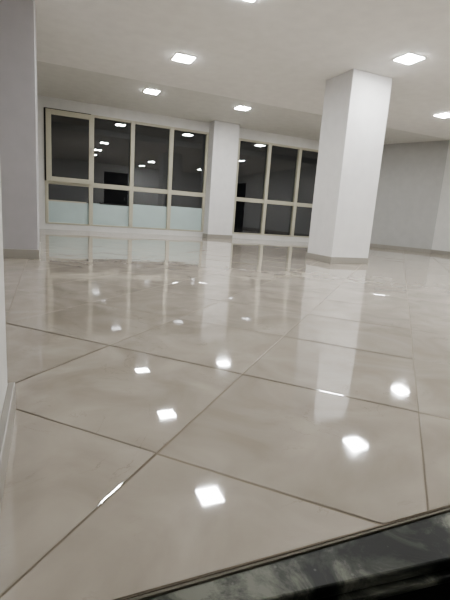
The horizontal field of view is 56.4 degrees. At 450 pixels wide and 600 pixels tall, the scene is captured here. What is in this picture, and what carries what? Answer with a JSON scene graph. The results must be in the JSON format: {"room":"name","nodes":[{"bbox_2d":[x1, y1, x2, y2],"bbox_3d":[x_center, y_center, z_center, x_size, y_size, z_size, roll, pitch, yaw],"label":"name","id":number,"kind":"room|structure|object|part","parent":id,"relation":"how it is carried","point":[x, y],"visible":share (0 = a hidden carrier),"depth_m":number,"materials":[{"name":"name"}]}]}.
{"room":"lobby","nodes":[
{"label":"lobby","id":0,"kind":"room"},
{"bbox_2d":[0,172,7,417],"bbox_3d":[-0.903,-0.757,-0.363,1.720,2.636,2.058,-1,12,-23],"label":"wall","id":1,"kind":"structure","parent":0,"point":[3,354],"depth_m":1.03,"materials":[{"name":"white paint"}]},
{"bbox_2d":[0,382,15,509],"bbox_3d":[-1.252,0.347,0.522,1.737,0.083,0.683,-1,12,-23],"label":"baseboard","id":2,"kind":"structure","parent":1,"relation":"attached to","point":[9,406],"depth_m":0.95,"materials":[{"name":"beige tile"}]},
{"bbox_2d":[37,95,318,241],"bbox_3d":[-0.481,-3.035,10.756,11.172,2.804,0.142,-1,12,-23],"label":"wall","id":3,"kind":"structure","parent":0,"point":[42,101],"depth_m":9.88,"materials":[{"name":"white paint"}]},
{"bbox_2d":[44,107,208,231],"bbox_3d":[-2.221,-2.947,9.948,3.779,2.454,0.182,-1,12,-23],"label":"window","id":4,"kind":"structure","parent":3,"relation":"in","point":[68,135],"depth_m":9.69,"materials":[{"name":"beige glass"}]},
{"bbox_3d":[-3.427,-3.370,9.311,1.003,1.505,0.040,-1,12,-23],"label":"sash","id":5,"kind":"part","parent":4,"relation":"part of","materials":[{"name":"beige plastic"}]},
{"bbox_2d":[232,138,317,237],"bbox_3d":[1.548,-2.990,11.579,2.827,2.428,0.103,-1,12,-23],"label":"window","id":6,"kind":"structure","parent":3,"relation":"in","point":[264,201],"depth_m":11.46,"materials":[{"name":"beige metal"}]},
{"bbox_2d":[0,229,449,599],"bbox_3d":[1.562,-0.451,5.904,11.343,0.072,11.571,-1,12,-23],"label":"floor","id":7,"kind":"structure","parent":0,"point":[189,408],"depth_m":1.29,"materials":[{"name":"beige tile"}]},
{"bbox_2d":[0,0,40,258],"bbox_3d":[-2.832,-1.808,4.207,1.756,2.636,0.994,-1,12,-23],"label":"pillar","id":8,"kind":"structure","parent":7,"relation":"on","point":[18,58],"depth_m":4.07,"materials":[{"name":"grey paint"}]},
{"bbox_3d":[-2.921,-0.565,4.456,1.756,0.094,0.994,-1,12,-23],"label":"baseboard","id":9,"kind":"part","parent":8,"relation":"part of","materials":[{"name":"beige tile"}]},
{"bbox_2d":[202,120,239,238],"bbox_3d":[-0.103,-2.986,10.646,0.692,2.804,0.366,-1,12,-23],"label":"pillar","id":10,"kind":"structure","parent":7,"relation":"on","point":[223,136],"depth_m":10.48,"materials":[{"name":"white paint"}]},
{"bbox_3d":[-0.198,-1.660,10.911,0.692,0.094,0.366,-1,12,-23],"label":"baseboard","id":11,"kind":"part","parent":10,"relation":"part of","materials":[{"name":"beige tile"}]},
{"bbox_2d":[127,508,449,599],"bbox_3d":[0.604,0.452,0.943,2.042,0.028,0.005,-1,12,-23],"label":"strip","id":12,"kind":"object","parent":7,"relation":"on","point":[345,539],"depth_m":0.72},
{"bbox_2d":[146,512,449,599],"bbox_3d":[0.647,0.484,0.841,2.042,0.040,0.226,-1,12,-23],"label":"threshold","id":13,"kind":"object","parent":7,"relation":"on","point":[413,556],"depth_m":0.72,"materials":[{"name":"stone"}]},
{"bbox_2d":[306,69,392,263],"bbox_3d":[1.837,-1.898,6.325,0.706,2.636,0.654,-1,12,-23],"label":"pillar","id":14,"kind":"structure","parent":7,"relation":"on","point":[356,102],"depth_m":6.08,"materials":[{"name":"white paint"}]},
{"bbox_3d":[1.748,-0.654,6.573,0.706,0.094,0.654,-1,12,-23],"label":"baseboard","id":15,"kind":"part","parent":14,"relation":"part of","materials":[{"name":"beige tile"}]},
{"bbox_2d":[35,0,449,144],"bbox_3d":[1.760,-3.231,5.349,11.343,0.342,11.571,-1,12,-23],"label":"ceiling","id":16,"kind":"structure","parent":0,"point":[276,59],"depth_m":5.50,"materials":[{"name":"paint"}]},
{"bbox_2d":[143,88,160,94],"bbox_3d":[-1.398,-3.982,8.027,0.279,0.012,0.279,-1,12,-23],"label":"recessed light","id":17,"kind":"object","parent":16,"relation":"in","point":[151,91],"visible":1,"depth_m":8.00,"materials":[{"name":"white plastic"}]},
{"bbox_2d":[171,53,196,63],"bbox_3d":[-0.563,-3.290,5.724,0.279,0.012,0.279,-1,12,-23],"label":"recessed light","id":18,"kind":"object","parent":16,"relation":"in","point":[179,57],"visible":1,"depth_m":5.70,"materials":[{"name":"white plastic"}]},
{"bbox_2d":[234,105,249,110],"bbox_3d":[0.367,-4.005,8.770,0.279,0.012,0.279,-1,12,-23],"label":"recessed light","id":19,"kind":"object","parent":16,"relation":"in","point":[239,107],"visible":1,"depth_m":8.74,"materials":[{"name":"white plastic"}]},
{"bbox_2d":[393,52,426,64],"bbox_3d":[2.279,-2.982,5.196,0.279,0.012,0.279,-1,12,-23],"label":"recessed light","id":20,"kind":"object","parent":16,"relation":"in","point":[409,58],"visible":1,"depth_m":5.17,"materials":[{"name":"white plastic"}]},
{"bbox_2d":[394,54,423,63],"bbox_3d":[2.279,-2.982,5.196,0.245,0.012,0.245,-1,12,-23],"label":"diffuser","id":21,"kind":"object","parent":20,"relation":"attached to","point":[407,58],"depth_m":5.17,"materials":[{"name":"white plastic"}]},
{"bbox_2d":[433,112,449,117],"bbox_3d":[3.979,-3.341,7.598,0.279,0.012,0.279,-1,12,-23],"label":"recessed light","id":22,"kind":"object","parent":16,"relation":"in","point":[442,115],"visible":1,"depth_m":7.59,"materials":[{"name":"white plastic"}]},
{"bbox_2d":[370,140,448,248],"bbox_3d":[4.628,-2.837,11.590,2.586,2.804,0.105,15,15,43],"label":"wall","id":23,"kind":"structure","parent":0,"point":[411,175],"depth_m":11.23,"materials":[{"name":"grey paint"}]},
{"bbox_2d":[370,243,430,252],"bbox_3d":[4.476,-1.510,11.828,2.541,0.094,0.014,15,15,43],"label":"baseboard","id":24,"kind":"structure","parent":23,"relation":"attached to","point":[371,244],"depth_m":11.49,"materials":[{"name":"beige tile"}]},
{"bbox_2d":[378,582,449,599],"bbox_3d":[0.848,1.025,0.379,2.156,0.815,1.435,-1,12,-23],"label":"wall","id":25,"kind":"structure","parent":0,"point":[441,591],"depth_m":0.78,"materials":[{"name":"black"}]},
{"bbox_2d":[432,140,449,251],"bbox_3d":[7.241,-1.673,6.700,0.114,2.804,8.949,-1,12,-23],"label":"wall","id":26,"kind":"structure","parent":0,"point":[441,239],"depth_m":10.59,"materials":[{"name":"white paint"}]},
{"bbox_2d":[431,249,449,254],"bbox_3d":[7.087,-0.346,6.940,0.014,0.094,8.949,-1,12,-23],"label":"baseboard","id":27,"kind":"structure","parent":26,"relation":"attached to","point":[432,251],"depth_m":10.70,"materials":[{"name":"beige tile"}]}
]}

